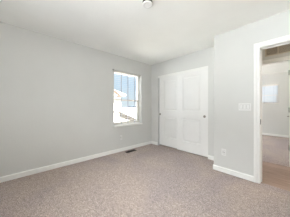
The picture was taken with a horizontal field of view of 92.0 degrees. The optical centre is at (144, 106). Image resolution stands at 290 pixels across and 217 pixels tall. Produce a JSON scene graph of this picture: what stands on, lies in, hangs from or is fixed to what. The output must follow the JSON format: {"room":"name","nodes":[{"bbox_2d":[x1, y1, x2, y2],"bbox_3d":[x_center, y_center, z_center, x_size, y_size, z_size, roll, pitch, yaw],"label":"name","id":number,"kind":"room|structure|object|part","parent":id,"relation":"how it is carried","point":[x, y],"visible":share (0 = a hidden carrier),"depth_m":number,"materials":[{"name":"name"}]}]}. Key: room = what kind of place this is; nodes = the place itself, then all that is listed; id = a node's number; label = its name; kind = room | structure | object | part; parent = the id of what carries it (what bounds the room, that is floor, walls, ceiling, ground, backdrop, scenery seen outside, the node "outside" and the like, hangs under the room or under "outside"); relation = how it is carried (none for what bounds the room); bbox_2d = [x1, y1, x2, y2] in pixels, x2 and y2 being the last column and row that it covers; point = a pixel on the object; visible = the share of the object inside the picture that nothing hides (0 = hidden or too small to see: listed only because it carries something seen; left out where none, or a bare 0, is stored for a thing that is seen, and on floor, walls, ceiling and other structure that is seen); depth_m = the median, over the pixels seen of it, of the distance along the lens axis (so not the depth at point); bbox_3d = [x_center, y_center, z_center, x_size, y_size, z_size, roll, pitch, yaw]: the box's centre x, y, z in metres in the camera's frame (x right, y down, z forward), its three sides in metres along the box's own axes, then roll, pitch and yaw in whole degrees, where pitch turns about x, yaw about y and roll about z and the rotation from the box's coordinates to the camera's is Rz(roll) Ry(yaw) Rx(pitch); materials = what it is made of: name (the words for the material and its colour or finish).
{"room":"empty bedroom","nodes":[
{"label":"empty bedroom","id":0,"kind":"room"},
{"bbox_2d":[0,22,150,176],"bbox_3d":[-1.004,-0.028,3.371,4.770,2.520,0.200,0,0,-43],"label":"wall","id":1,"kind":"structure","parent":0,"point":[57,95],"depth_m":2.63,"materials":[{"name":"grey paint"}]},
{"bbox_2d":[0,141,150,182],"bbox_3d":[-1.162,1.111,3.077,3.737,0.083,0.014,0,0,-43],"label":"baseboard","id":2,"kind":"structure","parent":1,"relation":"attached to","point":[53,166],"depth_m":2.68,"materials":[{"name":"white paint"}]},
{"bbox_2d":[114,72,142,126],"bbox_3d":[-0.486,-0.196,3.828,0.942,1.424,0.227,0,0,-43],"label":"window","id":3,"kind":"structure","parent":1,"relation":"in","point":[137,78],"depth_m":4.05,"materials":[{"name":"white plastic"}]},
{"bbox_3d":[-0.529,0.130,3.873,0.834,0.636,0.033,0,0,-43],"label":"sash","id":4,"kind":"part","parent":3,"relation":"part of","materials":[{"name":"glass"}]},
{"bbox_2d":[114,71,139,124],"bbox_3d":[-0.479,-0.218,3.820,0.890,1.375,0.044,0,0,-43],"label":"window blind","id":5,"kind":"object","parent":3,"relation":"attached to","point":[122,73],"visible":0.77,"depth_m":3.68,"materials":[{"name":"white plastic"}]},
{"bbox_3d":[-0.624,-0.209,3.684,0.008,1.337,0.022,0,0,-43],"label":"ladder cord","id":6,"kind":"part","parent":5,"relation":"part of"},
{"bbox_3d":[-0.459,0.497,3.799,0.942,0.037,0.147,0,0,-43],"label":"sill","id":7,"kind":"part","parent":3,"relation":"part of","materials":[{"name":"white paint"}]},
{"bbox_2d":[0,135,289,216],"bbox_3d":[2.103,1.192,2.679,8.370,0.080,5.450,0,0,-43],"label":"floor","id":8,"kind":"structure","parent":0,"point":[152,180],"depth_m":1.97,"materials":[{"name":"carpet"}]},
{"bbox_2d":[0,0,289,74],"bbox_3d":[1.830,-1.338,2.971,8.370,0.100,4.650,0,0,-43],"label":"ceiling","id":9,"kind":"structure","parent":0,"point":[169,29],"depth_m":2.12,"materials":[{"name":"paint"}]},
{"bbox_2d":[142,0,152,7],"bbox_3d":[0.031,-1.260,1.708,0.132,0.055,0.132,0,0,-43],"label":"smoke detector","id":10,"kind":"object","parent":9,"relation":"attached to","point":[146,3],"visible":1,"depth_m":1.69,"materials":[{"name":"white plastic"}]},
{"bbox_2d":[151,46,213,155],"bbox_3d":[0.931,-0.068,3.658,0.118,2.440,2.020,0,0,-43],"label":"wall","id":11,"kind":"structure","parent":0,"point":[205,57],"depth_m":3.51,"materials":[{"name":"grey paint"}]},
{"bbox_2d":[159,75,176,147],"bbox_3d":[0.725,0.137,3.917,0.045,1.983,0.811,0,0,-43],"label":"closet door","id":12,"kind":"structure","parent":11,"relation":"in","point":[168,85],"depth_m":3.96,"materials":[{"name":"white paint"}]},
{"bbox_2d":[158,66,207,77],"bbox_3d":[0.930,-0.871,3.660,0.111,0.055,1.475,0,0,-43],"label":"trim","id":13,"kind":"structure","parent":11,"relation":"attached to","point":[205,67],"depth_m":3.49,"materials":[{"name":"white paint"}]},
{"bbox_2d":[177,69,207,156],"bbox_3d":[1.139,0.137,3.408,0.045,1.983,0.818,0,0,-43],"label":"closet door","id":14,"kind":"structure","parent":11,"relation":"in","point":[192,87],"depth_m":3.36,"materials":[{"name":"white paint"}]},
{"bbox_2d":[214,10,289,175],"bbox_3d":[2.388,-0.068,2.302,1.267,2.440,1.950,0,0,-43],"label":"wall","id":15,"kind":"structure","parent":0,"point":[233,49],"depth_m":2.31,"materials":[{"name":"grey paint"}]},
{"bbox_2d":[213,165,253,181],"bbox_3d":[1.457,1.111,2.361,0.014,0.083,0.597,0,0,-43],"label":"baseboard","id":16,"kind":"structure","parent":15,"relation":"attached to","point":[215,167],"depth_m":2.32,"materials":[{"name":"white paint"}]},
{"bbox_2d":[239,103,250,110],"bbox_3d":[1.584,0.006,2.227,0.012,0.116,0.166,0,0,-43],"label":"light switch","id":17,"kind":"object","parent":15,"relation":"attached to","point":[242,106],"visible":1,"depth_m":2.22,"materials":[{"name":"white plastic"}]},
{"bbox_2d":[254,35,289,183],"bbox_3d":[2.039,0.099,1.833,0.151,2.106,0.962,0,0,-43],"label":"door frame","id":18,"kind":"structure","parent":15,"relation":"attached to","point":[258,47],"depth_m":2.10,"materials":[{"name":"white paint"}]},
{"bbox_2d":[262,72,288,134],"bbox_3d":[4.894,-0.068,5.726,0.130,2.440,4.500,0,0,-43],"label":"wall","id":19,"kind":"structure","parent":0,"point":[275,120],"depth_m":5.38,"materials":[{"name":"grey paint"}]},
{"bbox_2d":[262,85,278,101],"bbox_3d":[4.919,-0.483,5.766,0.080,0.770,0.875,0,0,-43],"label":"window","id":20,"kind":"structure","parent":19,"relation":"in","point":[277,98],"depth_m":5.50,"materials":[{"name":"white plastic"}]},
{"bbox_2d":[262,84,278,103],"bbox_3d":[4.864,-0.487,5.715,0.052,0.758,0.863,0,0,-43],"label":"window blind","id":21,"kind":"object","parent":20,"relation":"attached to","point":[273,90],"visible":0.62,"depth_m":5.57,"materials":[{"name":"white plastic"}]},
{"bbox_2d":[262,133,288,137],"bbox_3d":[4.893,1.111,5.622,0.014,0.083,4.150,0,0,-43],"label":"baseboard","id":22,"kind":"structure","parent":19,"relation":"attached to","point":[269,134],"depth_m":5.42,"materials":[{"name":"white paint"}]},
{"bbox_2d":[262,49,289,60],"bbox_3d":[2.505,-0.068,2.951,0.110,2.440,5.300,0,0,-43],"label":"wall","id":23,"kind":"structure","parent":0,"point":[263,51],"depth_m":2.80,"materials":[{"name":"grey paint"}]},
{"bbox_2d":[262,56,289,166],"bbox_3d":[2.493,0.099,2.964,0.144,2.106,0.957,0,0,-43],"label":"door frame","id":24,"kind":"structure","parent":23,"relation":"attached to","point":[286,58],"depth_m":2.69,"materials":[{"name":"white paint"}]},
{"bbox_3d":[2.493,0.099,2.964,0.144,2.106,0.957,0,0,-43],"label":"casing","id":25,"kind":"part","parent":24,"relation":"part of","materials":[{"name":"white paint"}]},
{"bbox_2d":[265,44,289,56],"bbox_3d":[2.747,-1.148,2.603,0.012,0.250,0.790,0,0,-43],"label":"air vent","id":26,"kind":"object","parent":23,"relation":"in","point":[282,49],"visible":0.59,"depth_m":2.75,"materials":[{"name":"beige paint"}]},
{"bbox_3d":[2.748,-1.148,2.603,0.010,0.250,0.790,0,0,-43],"label":"frame","id":27,"kind":"part","parent":26,"relation":"part of","materials":[{"name":"beige paint"}]},
{"label":"outside","id":28,"kind":"structure","parent":0,"visible":0},
{"bbox_2d":[122,108,135,117],"bbox_3d":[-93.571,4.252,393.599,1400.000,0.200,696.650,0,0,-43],"label":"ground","id":29,"kind":"structure","parent":28,"point":[129,111],"depth_m":116.26,"materials":[{"name":"white"}]},
{"bbox_2d":[114,90,125,111],"bbox_3d":[-6.028,1.102,10.753,6.450,6.100,6.650,0,0,-43],"label":"house","id":30,"kind":"structure","parent":29,"relation":"on","point":[117,95],"depth_m":10.34,"materials":[{"name":"white"}]},
{"bbox_2d":[114,111,135,121],"bbox_3d":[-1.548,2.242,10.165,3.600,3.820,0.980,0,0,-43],"label":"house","id":31,"kind":"structure","parent":29,"relation":"on","point":[118,115],"depth_m":9.57,"materials":[{"name":"white"}]}
]}

